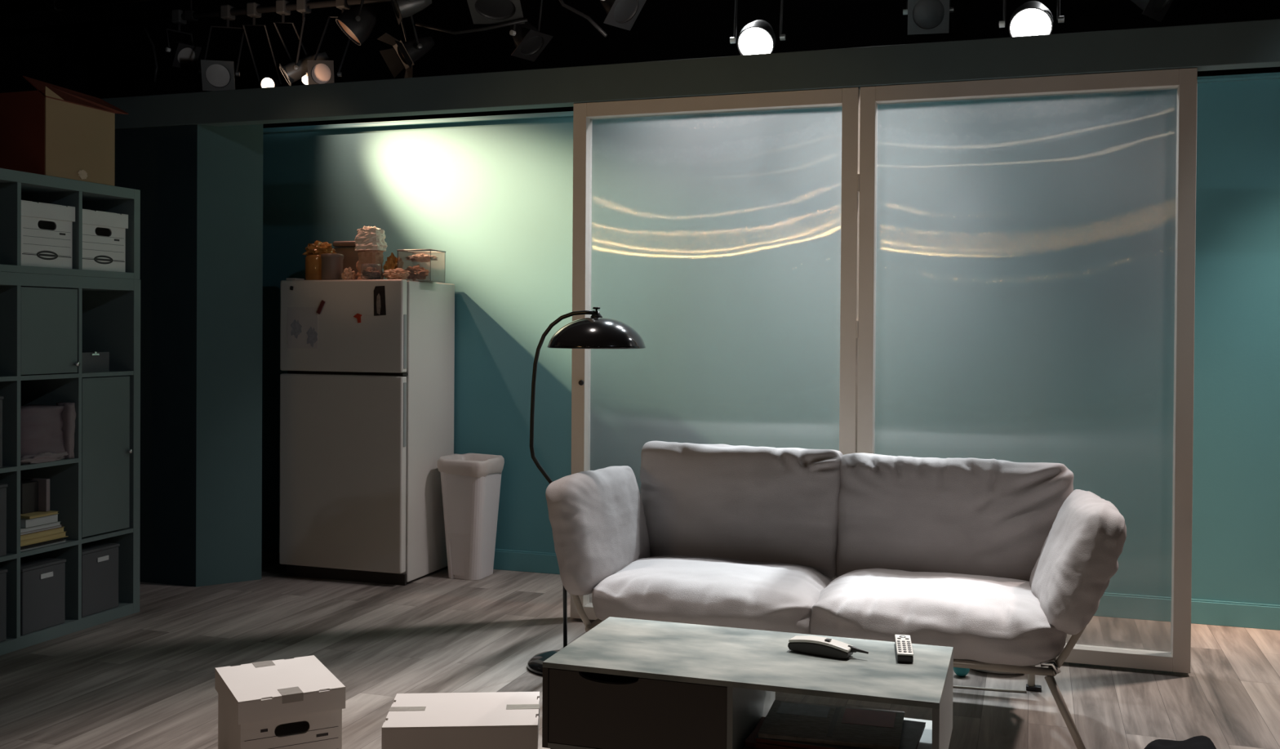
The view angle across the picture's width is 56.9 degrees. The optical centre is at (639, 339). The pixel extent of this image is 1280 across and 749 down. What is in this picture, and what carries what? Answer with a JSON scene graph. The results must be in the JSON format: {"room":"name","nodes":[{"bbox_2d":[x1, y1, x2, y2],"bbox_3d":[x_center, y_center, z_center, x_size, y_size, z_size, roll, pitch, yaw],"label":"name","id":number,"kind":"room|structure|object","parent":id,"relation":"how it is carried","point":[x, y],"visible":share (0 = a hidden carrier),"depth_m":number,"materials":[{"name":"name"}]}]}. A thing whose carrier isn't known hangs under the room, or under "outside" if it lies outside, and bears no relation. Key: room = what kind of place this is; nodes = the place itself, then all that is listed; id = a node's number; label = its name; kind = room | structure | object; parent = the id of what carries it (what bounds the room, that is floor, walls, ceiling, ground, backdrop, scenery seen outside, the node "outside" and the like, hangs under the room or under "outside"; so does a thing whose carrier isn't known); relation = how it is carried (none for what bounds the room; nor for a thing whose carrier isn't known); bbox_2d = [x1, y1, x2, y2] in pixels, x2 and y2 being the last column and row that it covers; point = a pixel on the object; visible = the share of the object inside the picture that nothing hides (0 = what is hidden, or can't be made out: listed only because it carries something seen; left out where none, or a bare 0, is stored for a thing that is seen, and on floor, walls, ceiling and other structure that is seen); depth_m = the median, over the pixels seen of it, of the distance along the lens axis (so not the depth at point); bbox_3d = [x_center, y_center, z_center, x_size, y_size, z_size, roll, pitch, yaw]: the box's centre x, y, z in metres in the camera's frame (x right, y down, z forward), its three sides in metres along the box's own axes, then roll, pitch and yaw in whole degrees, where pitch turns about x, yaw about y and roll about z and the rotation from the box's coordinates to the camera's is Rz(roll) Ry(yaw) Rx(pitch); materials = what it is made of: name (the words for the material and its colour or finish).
{"room":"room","nodes":[
{"label":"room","id":0,"kind":"room"},
{"bbox_2d":[0,0,132,98],"bbox_3d":[-7.634,-1.077,2.523,0.100,4.600,18.000,1,1,18],"label":"wall","id":1,"kind":"structure","parent":0,"point":[97,63],"depth_m":10.33,"materials":[{"name":"black paint"}]},
{"bbox_2d":[114,124,197,586],"bbox_3d":[-3.361,0.070,6.278,2.470,2.290,0.060,1,1,18],"label":"wall","id":2,"kind":"structure","parent":0,"point":[161,162],"depth_m":5.92,"materials":[{"name":"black paint"}]},
{"bbox_2d":[101,18,1279,129],"bbox_3d":[0.508,-1.117,4.994,10.600,0.158,0.093,1,1,18],"label":"ceiling beam","id":3,"kind":"structure","parent":2,"relation":"attached to","point":[1251,44],"depth_m":4.98,"materials":[{"name":"teal paint"}]},
{"bbox_2d":[195,124,262,586],"bbox_3d":[-2.083,0.046,5.984,0.325,2.360,0.092,0,1,-31],"label":"wall","id":4,"kind":"structure","parent":0,"point":[229,180],"depth_m":5.95,"materials":[{"name":"teal paint"}]},
{"bbox_2d":[0,551,1279,748],"bbox_3d":[-1.433,1.311,0.485,13.000,0.050,18.000,1,1,18],"label":"floor","id":5,"kind":"structure","parent":0,"point":[144,678],"depth_m":4.50,"materials":[{"name":"grey wood"}]},
{"bbox_2d":[0,271,140,655],"bbox_3d":[-2.702,0.484,4.625,0.416,1.503,1.652,1,1,18],"label":"bookcase","id":6,"kind":"object","parent":5,"relation":"on","point":[47,321],"visible":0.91,"depth_m":5.03,"materials":[{"name":"grey laminate"}]},
{"bbox_2d":[0,395,4,467],"bbox_3d":[-2.705,0.362,4.598,0.355,0.282,0.226,1,1,18],"label":"storage bin","id":7,"kind":"object","parent":6,"relation":"on","point":[2,397],"visible":1,"depth_m":4.64,"materials":[{"name":"grey cardboard"}]},
{"bbox_2d":[0,568,7,641],"bbox_3d":[-2.703,1.047,4.623,0.355,0.282,0.226,1,1,18],"label":"storage bin","id":8,"kind":"object","parent":6,"relation":"on","point":[2,571],"visible":1,"depth_m":4.66,"materials":[{"name":"grey cardboard"}]},
{"bbox_2d":[0,483,8,555],"bbox_3d":[-2.701,0.710,4.620,0.355,0.282,0.226,1,1,18],"label":"storage bin","id":9,"kind":"object","parent":6,"relation":"on","point":[2,486],"visible":1,"depth_m":4.65,"materials":[{"name":"grey cardboard"}]},
{"bbox_2d":[20,539,65,551],"bbox_3d":[-2.553,0.845,4.888,0.208,0.008,0.250,1,1,18],"label":"book","id":10,"kind":"object","parent":6,"relation":"on","point":[34,547],"visible":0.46,"depth_m":4.86,"materials":[{"name":"grey paper"}]},
{"bbox_2d":[20,537,64,549],"bbox_3d":[-2.547,0.834,4.881,0.203,0.014,0.240,1,1,18],"label":"book","id":11,"kind":"object","parent":10,"relation":"on","point":[58,539],"visible":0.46,"depth_m":4.85,"materials":[{"name":"paper"}]},
{"bbox_2d":[20,531,68,546],"bbox_3d":[-2.546,0.817,4.891,0.218,0.020,0.245,1,1,18],"label":"book","id":12,"kind":"object","parent":11,"relation":"on","point":[60,535],"visible":0.44,"depth_m":4.86,"materials":[{"name":"yellow paper"}]},
{"bbox_2d":[20,526,63,540],"bbox_3d":[-2.552,0.796,4.888,0.208,0.022,0.235,1,1,18],"label":"book","id":13,"kind":"object","parent":12,"relation":"on","point":[51,531],"visible":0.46,"depth_m":4.86,"materials":[{"name":"yellow paper"}]},
{"bbox_2d":[20,524,62,535],"bbox_3d":[-2.551,0.780,4.877,0.198,0.010,0.230,1,1,18],"label":"book","id":14,"kind":"object","parent":13,"relation":"on","point":[58,526],"visible":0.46,"depth_m":4.85,"materials":[{"name":"paper"}]},
{"bbox_2d":[20,520,61,533],"bbox_3d":[-2.552,0.767,4.872,0.198,0.015,0.225,1,1,18],"label":"book","id":15,"kind":"object","parent":14,"relation":"on","point":[45,526],"visible":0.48,"depth_m":4.84,"materials":[{"name":"white paper"}]},
{"bbox_2d":[20,513,57,528],"bbox_3d":[-2.538,0.742,4.882,0.178,0.035,0.170,1,1,18],"label":"book","id":16,"kind":"object","parent":15,"relation":"on","point":[24,522],"visible":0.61,"depth_m":4.84,"materials":[{"name":"white paper"}]},
{"bbox_2d":[20,510,58,518],"bbox_3d":[-2.530,0.720,4.890,0.168,0.010,0.150,1,1,18],"label":"book","id":17,"kind":"object","parent":16,"relation":"on","point":[37,513],"visible":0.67,"depth_m":4.86,"materials":[{"name":"yellow paper"}]},
{"bbox_2d":[20,480,38,513],"bbox_3d":[-2.578,0.652,4.908,0.120,0.125,0.084,1,1,18],"label":"book","id":18,"kind":"object","parent":17,"relation":"on","point":[28,489],"visible":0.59,"depth_m":4.88,"materials":[{"name":"paper"}]},
{"bbox_2d":[20,476,49,511],"bbox_3d":[-2.533,0.647,4.949,0.140,0.135,0.020,1,1,18],"label":"upright book","id":19,"kind":"object","parent":17,"relation":"on","point":[43,483],"visible":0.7,"depth_m":4.93,"materials":[{"name":"paper"}]},
{"bbox_2d":[20,555,66,635],"bbox_3d":[-2.609,1.052,4.906,0.355,0.267,0.228,1,1,18],"label":"storage bin","id":20,"kind":"object","parent":6,"relation":"on","point":[42,579],"visible":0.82,"depth_m":4.85,"materials":[{"name":"grey cardboard"}]},
{"bbox_2d":[20,401,75,464],"bbox_3d":[-2.537,0.383,4.899,0.240,0.236,0.312,1,1,18],"label":"storage bin","id":21,"kind":"object","parent":6,"relation":"on","point":[46,431],"visible":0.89,"depth_m":4.88,"materials":[{"name":"grey fabric"}]},
{"bbox_2d":[0,168,140,279],"bbox_3d":[-2.704,-0.469,4.617,0.398,0.404,1.648,1,1,18],"label":"shelf unit","id":22,"kind":"object","parent":6,"relation":"on","point":[15,186],"visible":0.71,"depth_m":5.00,"materials":[{"name":"grey laminate"}]},
{"bbox_2d":[21,200,75,268],"bbox_3d":[-2.611,-0.430,4.917,0.385,0.262,0.282,1,1,18],"label":"storage box","id":23,"kind":"object","parent":22,"relation":"on","point":[46,228],"visible":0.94,"depth_m":4.86,"materials":[{"name":"white cardboard"}]},
{"bbox_2d":[0,75,128,186],"bbox_3d":[-2.522,-0.881,5.089,0.392,0.412,0.442,1,1,18],"label":"carton","id":24,"kind":"object","parent":22,"relation":"on","point":[52,130],"visible":1,"depth_m":4.90,"materials":[{"name":"brown cardboard"}]},
{"bbox_2d":[82,208,128,271],"bbox_3d":[-2.514,-0.430,5.211,0.385,0.258,0.278,1,1,18],"label":"storage box","id":25,"kind":"object","parent":22,"relation":"on","point":[104,233],"visible":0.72,"depth_m":5.16,"materials":[{"name":"white cardboard"}]},
{"bbox_2d":[81,351,109,372],"bbox_3d":[-2.470,0.096,5.193,0.195,0.088,0.170,1,1,18],"label":"bin","id":26,"kind":"object","parent":6,"relation":"on","point":[91,362],"visible":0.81,"depth_m":5.17,"materials":[{"name":"grey cardboard"}]},
{"bbox_2d":[81,541,119,617],"bbox_3d":[-2.512,1.043,5.201,0.355,0.280,0.220,1,1,18],"label":"storage bin","id":27,"kind":"object","parent":6,"relation":"on","point":[100,560],"visible":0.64,"depth_m":5.15,"materials":[{"name":"grey cardboard"}]},
{"bbox_2d":[214,654,345,748],"bbox_3d":[-1.061,1.123,3.467,0.295,0.271,0.370,0,1,-29],"label":"storage box","id":28,"kind":"object","parent":5,"relation":"on","point":[304,706],"visible":1,"depth_m":3.35,"materials":[{"name":"white cardboard"}]},
{"bbox_2d":[279,277,454,585],"bbox_3d":[-1.434,0.456,6.257,0.720,1.545,0.561,1,1,18],"label":"refrigerator","id":29,"kind":"object","parent":5,"relation":"on","point":[366,414],"visible":0.99,"depth_m":6.00,"materials":[{"name":"white metal"}]},
{"bbox_2d":[287,306,318,348],"bbox_3d":[-1.727,-0.062,6.053,0.181,0.210,0.002,1,1,18],"label":"drawing","id":30,"kind":"object","parent":29,"relation":"attached to","point":[302,322],"visible":1,"depth_m":6.05,"materials":[{"name":"paper"}]},
{"bbox_2d":[290,319,302,338],"bbox_3d":[-1.764,-0.056,6.064,0.069,0.102,0.001,1,1,18],"label":"flower","id":31,"kind":"object","parent":30,"relation":"on","point":[295,324],"depth_m":6.06,"materials":[{"name":"grey paper"}]},
{"bbox_2d":[306,326,317,346],"bbox_3d":[-1.674,-0.015,6.035,0.069,0.108,0.001,1,1,18],"label":"flower","id":32,"kind":"object","parent":30,"relation":"on","point":[311,331],"depth_m":6.03,"materials":[{"name":"grey paper"}]},
{"bbox_2d":[302,240,337,279],"bbox_3d":[-1.685,-0.415,6.203,0.180,0.214,0.156,1,1,18],"label":"jar","id":33,"kind":"object","parent":29,"relation":"on","point":[313,251],"visible":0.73,"depth_m":6.14,"materials":[{"name":"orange glass"}]},
{"bbox_2d":[316,299,324,314],"bbox_3d":[-1.624,-0.166,6.013,0.049,0.072,0.008,1,1,18],"label":"magnet","id":34,"kind":"object","parent":29,"relation":"attached to","point":[322,302],"visible":1,"depth_m":6.01,"materials":[{"name":"red plastic"}]},
{"bbox_2d":[320,253,343,279],"bbox_3d":[-1.595,-0.376,6.126,0.116,0.140,0.116,1,1,18],"label":"lidded canister","id":35,"kind":"object","parent":29,"relation":"on","point":[331,263],"visible":0.84,"depth_m":6.08,"materials":[{"name":"brown ceramic"}]},
{"bbox_2d":[333,240,358,279],"bbox_3d":[-1.490,-0.416,6.309,0.282,0.223,0.165,1,1,18],"label":"jar","id":36,"kind":"object","parent":29,"relation":"on","point":[347,248],"visible":0.25,"depth_m":6.27,"materials":[{"name":"brown glass"}]},
{"bbox_2d":[341,266,356,279],"bbox_3d":[-1.498,-0.340,6.073,0.076,0.070,0.069,1,1,18],"label":"wrapper","id":37,"kind":"object","parent":29,"relation":"on","point":[348,274],"visible":0.89,"depth_m":6.05,"materials":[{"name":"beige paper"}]},
{"bbox_2d":[353,313,361,322],"bbox_3d":[-1.421,-0.109,5.949,0.048,0.048,0.006,1,1,18],"label":"magnet","id":38,"kind":"object","parent":29,"relation":"attached to","point":[357,316],"visible":1,"depth_m":5.94,"materials":[{"name":"red plastic"}]},
{"bbox_2d":[354,225,386,279],"bbox_3d":[-1.395,-0.446,6.117,0.159,0.286,0.125,1,1,18],"label":"jar","id":39,"kind":"object","parent":29,"relation":"on","point":[371,244],"visible":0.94,"depth_m":6.07,"materials":[{"name":"glass"}]},
{"bbox_2d":[360,263,382,279],"bbox_3d":[-1.366,-0.344,6.007,0.104,0.082,0.105,1,1,18],"label":"glass tumbler","id":40,"kind":"object","parent":29,"relation":"on","point":[368,271],"visible":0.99,"depth_m":5.96,"materials":[{"name":"clear glass"}]},
{"bbox_2d":[373,285,386,315],"bbox_3d":[-1.301,-0.195,5.911,0.070,0.150,0.002,1,1,18],"label":"snapshot","id":41,"kind":"object","parent":29,"relation":"attached to","point":[380,308],"visible":1,"depth_m":5.91,"materials":[{"name":"black paper"}]},
{"bbox_2d":[382,252,397,278],"bbox_3d":[-1.280,-0.376,6.128,0.108,0.151,0.114,0,1,-21],"label":"amber cellophane","id":42,"kind":"object","parent":29,"relation":"on","point":[391,263],"visible":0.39,"depth_m":6.09,"materials":[{"name":"orange plastic"}]},
{"bbox_2d":[382,267,409,279],"bbox_3d":[-1.236,-0.334,5.989,0.149,0.062,0.088,1,1,18],"label":"bag","id":43,"kind":"object","parent":29,"relation":"on","point":[398,273],"visible":0.91,"depth_m":5.97,"materials":[{"name":"beige plastic"}]},
{"bbox_2d":[396,248,445,282],"bbox_3d":[-1.135,-0.381,6.112,0.203,0.164,0.172,1,1,18],"label":"food container","id":44,"kind":"object","parent":29,"relation":"on","point":[428,265],"visible":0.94,"depth_m":6.04,"materials":[{"name":"plastic"}]},
{"bbox_2d":[381,691,539,748],"bbox_3d":[-0.474,1.130,3.192,0.402,0.271,0.282,0,1,-4],"label":"storage box","id":45,"kind":"object","parent":5,"relation":"on","point":[493,719],"visible":1,"depth_m":3.09,"materials":[{"name":"white cardboard"}]},
{"bbox_2d":[436,453,504,579],"bbox_3d":[-0.884,0.920,6.181,0.284,0.626,0.314,1,1,18],"label":"trash can","id":46,"kind":"object","parent":5,"relation":"on","point":[470,482],"visible":1,"depth_m":6.07,"materials":[{"name":"white plastic"}]},
{"bbox_2d":[527,306,645,675],"bbox_3d":[-0.209,0.565,4.499,0.461,1.378,0.374,1,1,18],"label":"floor lamp","id":47,"kind":"object","parent":5,"relation":"on","point":[595,331],"visible":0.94,"depth_m":4.40,"materials":[{"name":"black metal"}]},
{"bbox_2d":[570,87,860,619],"bbox_3d":[0.301,0.101,5.070,1.251,2.278,0.088,1,1,18],"label":"sliding door frame","id":48,"kind":"structure","parent":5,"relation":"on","point":[849,98],"depth_m":5.03,"materials":[{"name":"beige paint"}]},
{"bbox_2d":[542,616,953,748],"bbox_3d":[0.295,1.046,3.091,0.981,0.450,0.502,1,1,18],"label":"coffee table","id":49,"kind":"object","parent":5,"relation":"on","point":[624,682],"visible":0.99,"depth_m":2.96,"materials":[{"name":"grey laminate"}]},
{"bbox_2d":[547,717,932,748],"bbox_3d":[0.295,1.032,3.091,0.949,0.014,0.502,1,1,18],"label":"shelf","id":50,"kind":"object","parent":49,"relation":"attached to","point":[926,740],"depth_m":2.99,"materials":[{"name":"laminate"}]},
{"bbox_2d":[742,715,764,748],"bbox_3d":[0.466,1.018,2.977,0.372,0.017,0.272,1,1,16],"label":"magazine","id":51,"kind":"object","parent":49,"relation":"on","point":[762,717],"visible":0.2,"depth_m":2.93,"materials":[{"name":"black paper"}]},
{"bbox_2d":[744,716,806,748],"bbox_3d":[0.483,1.002,2.982,0.382,0.013,0.262,1,1,21],"label":"magazine","id":52,"kind":"object","parent":51,"relation":"on","point":[750,741],"visible":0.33,"depth_m":2.92,"materials":[{"name":"black paper"}]},
{"bbox_2d":[755,719,925,748],"bbox_3d":[0.510,0.990,2.983,0.382,0.011,0.272,1,1,20],"label":"magazine","id":53,"kind":"object","parent":52,"relation":"on","point":[912,731],"visible":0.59,"depth_m":2.90,"materials":[{"name":"paper"}]},
{"bbox_2d":[757,699,904,748],"bbox_3d":[0.491,0.977,3.005,0.342,0.012,0.272,1,1,15],"label":"newspaper","id":54,"kind":"object","parent":53,"relation":"on","point":[831,724],"visible":1,"depth_m":2.98,"materials":[{"name":"paper"}]},
{"bbox_2d":[787,635,868,658],"bbox_3d":[0.493,0.802,3.089,0.211,0.042,0.048,1,1,30],"label":"cordless phone","id":55,"kind":"object","parent":49,"relation":"on","point":[810,644],"visible":1,"depth_m":3.08,"materials":[{"name":"grey plastic"}]},
{"bbox_2d":[894,634,913,662],"bbox_3d":[0.694,0.811,3.111,0.041,0.026,0.192,0,1,10],"label":"remote control","id":56,"kind":"object","parent":49,"relation":"on","point":[904,653],"visible":1,"depth_m":3.06,"materials":[{"name":"grey plastic"}]},
{"bbox_2d":[545,440,1126,748],"bbox_3d":[0.690,0.837,4.229,1.896,0.861,0.991,1,1,18],"label":"sofa","id":57,"kind":"object","parent":5,"relation":"on","point":[995,562],"visible":0.94,"depth_m":4.15,"materials":[{"name":"grey fabric"}]},
{"bbox_2d":[545,465,649,595],"bbox_3d":[-0.145,0.686,4.330,0.198,0.419,0.575,1,1,27],"label":"cushion","id":58,"kind":"object","parent":57,"relation":"on","point":[599,518],"depth_m":4.17,"materials":[{"name":"grey fabric"}]},
{"bbox_2d":[591,555,831,634],"bbox_3d":[0.268,0.909,4.190,0.811,0.224,0.645,1,1,18],"label":"seat cushion","id":59,"kind":"object","parent":57,"relation":"on","point":[772,593],"depth_m":3.97,"materials":[{"name":"grey fabric"}]},
{"bbox_2d":[640,440,842,580],"bbox_3d":[0.378,0.655,4.536,0.797,0.509,0.211,1,1,18],"label":"cushion","id":60,"kind":"object","parent":57,"relation":"on","point":[740,502],"depth_m":4.45,"materials":[{"name":"grey fabric"}]},
{"bbox_2d":[809,568,1066,666],"bbox_3d":[0.991,0.917,3.951,0.822,0.224,0.650,1,1,18],"label":"seat cushion","id":61,"kind":"object","parent":57,"relation":"on","point":[988,616],"depth_m":3.72,"materials":[{"name":"grey fabric"}]},
{"bbox_2d":[835,452,1073,581],"bbox_3d":[1.131,0.678,4.289,0.830,0.510,0.214,1,1,18],"label":"cushion","id":62,"kind":"object","parent":57,"relation":"on","point":[970,515],"depth_m":4.22,"materials":[{"name":"grey fabric"}]},
{"bbox_2d":[1029,488,1126,634],"bbox_3d":[1.403,0.706,3.809,0.249,0.409,0.558,0,1,11],"label":"cushion","id":63,"kind":"object","parent":57,"relation":"on","point":[1073,557],"depth_m":3.59,"materials":[{"name":"grey fabric"}]},
{"bbox_2d":[953,666,969,675],"bbox_3d":[1.208,1.234,4.445,0.060,0.060,0.060,1,1,18],"label":"ball","id":64,"kind":"object","parent":5,"relation":"on","point":[959,671],"visible":0.48,"depth_m":4.42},
{"bbox_2d":[952,684,1026,692],"bbox_3d":[0.814,1.258,4.409,1.195,0.008,0.024,1,1,17],"label":"cable","id":65,"kind":"object","parent":5,"relation":"on","point":[953,686],"visible":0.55,"depth_m":4.27,"materials":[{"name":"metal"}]},
{"bbox_2d":[973,668,1021,673],"bbox_3d":[1.368,1.225,4.529,0.270,0.066,0.176,1,1,18],"label":"basket","id":66,"kind":"object","parent":5,"relation":"on","point":[984,670],"visible":0.02,"depth_m":4.46,"materials":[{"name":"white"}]},
{"bbox_2d":[856,67,1197,672],"bbox_3d":[1.495,0.113,4.677,1.264,2.278,0.082,1,1,18],"label":"sliding door frame","id":67,"kind":"structure","parent":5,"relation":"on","point":[1184,80],"depth_m":4.51,"materials":[{"name":"beige paint"}]},
{"bbox_2d":[1144,734,1216,748],"bbox_3d":[1.479,1.190,3.227,0.250,0.177,0.460,1,1,18],"label":"cloth bag","id":68,"kind":"object","parent":5,"relation":"on","point":[1202,741],"visible":1,"depth_m":3.25,"materials":[{"name":"black fabric"}]},
{"bbox_2d":[131,0,1279,128],"bbox_3d":[1.431,-1.081,9.052,13.000,4.600,0.100,1,1,18],"label":"ceiling","id":69,"kind":"structure","parent":0,"point":[663,29],"depth_m":9.63,"materials":[{"name":"black paint"}]},
{"bbox_2d":[729,0,786,55],"bbox_3d":[0.562,-1.649,5.621,0.221,0.657,0.218,0,1,-30],"label":"stage light","id":70,"kind":"object","parent":69,"relation":"hanging from","point":[757,37],"visible":0.91,"depth_m":5.58,"materials":[{"name":"black metal"}]},
{"bbox_2d":[262,79,1279,604],"bbox_3d":[1.352,0.050,5.668,9.400,2.405,0.050,1,1,18],"label":"wall","id":71,"kind":"structure","parent":0,"point":[1026,246],"depth_m":5.69,"materials":[{"name":"teal paint"}]},
{"bbox_2d":[262,532,1279,630],"bbox_3d":[1.334,1.199,5.649,9.400,0.108,0.014,1,1,18],"label":"baseboard","id":72,"kind":"structure","parent":71,"relation":"attached to","point":[1216,612],"depth_m":5.33,"materials":[{"name":"teal paint"}]},
{"bbox_2d":[262,71,1279,133],"bbox_3d":[1.358,-1.166,5.649,9.400,0.027,0.085,1,1,18],"label":"trim","id":73,"kind":"structure","parent":71,"relation":"on","point":[1264,76],"depth_m":6.36,"materials":[{"name":"teal paint"}]},
{"bbox_3d":[-1.401,-3.339,0.439,13.000,0.050,18.000,1,1,18],"label":"ceiling","id":74,"kind":"structure","parent":0,"visible":0},
{"bbox_3d":[-3.456,-2.668,6.973,0.060,1.450,0.060,1,1,18],"label":"rod","id":75,"kind":"object","parent":74,"relation":"hanging from","visible":0},
{"bbox_3d":[0.336,-1.935,5.721,12.800,0.047,0.048,1,1,18],"label":"pipe","id":76,"kind":"object","parent":75,"relation":"hanging from","visible":0},
{"bbox_2d":[999,0,1064,36],"bbox_3d":[1.735,-1.629,5.231,0.225,0.673,0.224,0,1,-25],"label":"stage light","id":77,"kind":"object","parent":76,"relation":"hanging from","point":[1032,18],"visible":0.84,"depth_m":5.18,"materials":[{"name":"black metal"}]},
{"bbox_3d":[-3.078,-2.797,8.111,0.060,1.210,0.060,1,1,18],"label":"rod","id":78,"kind":"object","parent":74,"relation":"hanging from","visible":0},
{"bbox_2d":[0,0,393,36],"bbox_3d":[0.715,-2.184,6.858,12.800,0.047,0.048,1,1,18],"label":"pipe","id":79,"kind":"object","parent":78,"relation":"hanging from","point":[321,3],"visible":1,"depth_m":8.20,"materials":[{"name":"black metal"}]},
{"bbox_2d":[141,24,158,82],"bbox_3d":[-3.437,-2.007,8.288,0.139,0.407,0.020,1,1,18],"label":"cable","id":80,"kind":"object","parent":79,"relation":"hanging from","point":[143,25],"visible":1,"depth_m":8.27,"materials":[{"name":"black rubber"}]},
{"bbox_2d":[164,8,201,70],"bbox_3d":[-3.171,-2.077,8.220,0.235,0.383,0.253,0,1,-16],"label":"can","id":81,"kind":"object","parent":79,"relation":"hanging from","point":[184,55],"visible":1,"depth_m":8.17,"materials":[{"name":"grey metal"}]},
{"bbox_2d":[198,4,244,91],"bbox_3d":[-2.821,-1.963,7.931,0.258,0.601,0.279,0,1,2],"label":"can","id":82,"kind":"object","parent":79,"relation":"hanging from","point":[216,75],"visible":0.98,"depth_m":7.89,"materials":[{"name":"black metal"}]},
{"bbox_2d":[242,2,281,88],"bbox_3d":[-2.566,-1.982,8.106,0.154,0.563,0.388,1,1,13],"label":"light","id":83,"kind":"object","parent":79,"relation":"hanging from","point":[268,82],"visible":0.77,"depth_m":8.03,"materials":[{"name":"black metal"}]},
{"bbox_2d":[272,0,308,84],"bbox_3d":[-2.326,-2.005,8.076,0.126,0.512,0.479,1,1,16],"label":"light","id":84,"kind":"object","parent":79,"relation":"hanging from","point":[281,9],"visible":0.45,"depth_m":7.89,"materials":[{"name":"black metal"}]},
{"bbox_2d":[279,0,328,85],"bbox_3d":[-2.242,-1.970,7.837,0.326,0.577,0.206,0,1,1],"label":"light","id":85,"kind":"object","parent":79,"relation":"hanging from","point":[295,71],"visible":0.95,"depth_m":7.80,"materials":[{"name":"grey metal"}]},
{"bbox_2d":[306,0,351,84],"bbox_3d":[-2.004,-1.931,7.626,0.225,0.648,0.336,1,1,18],"label":"can","id":86,"kind":"object","parent":79,"relation":"hanging from","point":[319,72],"visible":0.93,"depth_m":7.51,"materials":[{"name":"black metal"}]},
{"bbox_2d":[902,0,953,35],"bbox_3d":[1.583,-1.945,6.485,0.270,0.549,0.262,1,1,18],"label":"can","id":87,"kind":"object","parent":79,"relation":"hanging from","point":[924,16],"visible":1,"depth_m":6.43,"materials":[{"name":"black metal"}]},
{"bbox_3d":[0.511,-2.259,6.240,12.800,0.047,0.048,1,1,18],"label":"pipe","id":88,"kind":"object","parent":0,"visible":0},
{"bbox_2d":[335,0,377,45],"bbox_3d":[-1.645,-2.028,6.934,0.278,0.594,0.256,1,1,18],"label":"can","id":89,"kind":"object","parent":88,"relation":"hanging from","point":[357,23],"visible":1,"depth_m":6.88,"materials":[{"name":"black metal"}]},
{"bbox_2d":[377,15,434,78],"bbox_3d":[-1.453,-1.933,7.043,0.326,0.784,0.414,1,1,18],"label":"can","id":90,"kind":"object","parent":88,"relation":"hanging from","point":[411,51],"visible":0.96,"depth_m":7.10,"materials":[{"name":"black metal"}]},
{"bbox_2d":[390,0,431,24],"bbox_3d":[-1.345,-2.073,6.789,0.230,0.498,0.251,1,1,35],"label":"can","id":91,"kind":"object","parent":88,"relation":"hanging from","point":[404,8],"visible":1,"depth_m":6.75,"materials":[{"name":"grey metal"}]},
{"bbox_2d":[466,0,524,23],"bbox_3d":[-0.799,-2.053,6.573,0.340,0.526,0.281,0,1,2],"label":"can","id":92,"kind":"object","parent":88,"relation":"hanging from","point":[482,11],"visible":1,"depth_m":6.62,"materials":[{"name":"black metal"}]},
{"bbox_2d":[415,17,528,35],"bbox_3d":[-0.964,-1.788,6.733,0.704,0.090,0.020,1,1,18],"label":"cable","id":93,"kind":"object","parent":92,"relation":"hanging from","point":[478,29],"visible":1,"depth_m":6.72,"materials":[{"name":"black rubber"}]},
{"bbox_2d":[509,0,553,61],"bbox_3d":[-0.605,-1.974,6.760,0.262,0.684,0.420,0,1,-20],"label":"can","id":94,"kind":"object","parent":88,"relation":"hanging from","point":[528,40],"visible":0.93,"depth_m":6.82,"materials":[{"name":"black metal"}]},
{"bbox_2d":[600,0,646,31],"bbox_3d":[-0.061,-1.983,6.324,0.251,0.650,0.429,1,1,42],"label":"can","id":95,"kind":"object","parent":88,"relation":"hanging from","point":[620,13],"visible":1,"depth_m":6.25,"materials":[{"name":"black metal"}]},
{"bbox_2d":[559,0,607,37],"bbox_3d":[-0.333,-1.748,6.208,0.346,0.342,0.020,1,1,18],"label":"cable","id":96,"kind":"object","parent":95,"relation":"hanging from","point":[563,4],"visible":1,"depth_m":6.19,"materials":[{"name":"black rubber"}]},
{"bbox_2d":[1130,0,1173,22],"bbox_3d":[2.418,-1.895,5.529,0.267,0.778,0.287,0,1,-1],"label":"can","id":97,"kind":"object","parent":88,"relation":"hanging from","point":[1153,9],"visible":1,"depth_m":5.54,"materials":[{"name":"black metal"}]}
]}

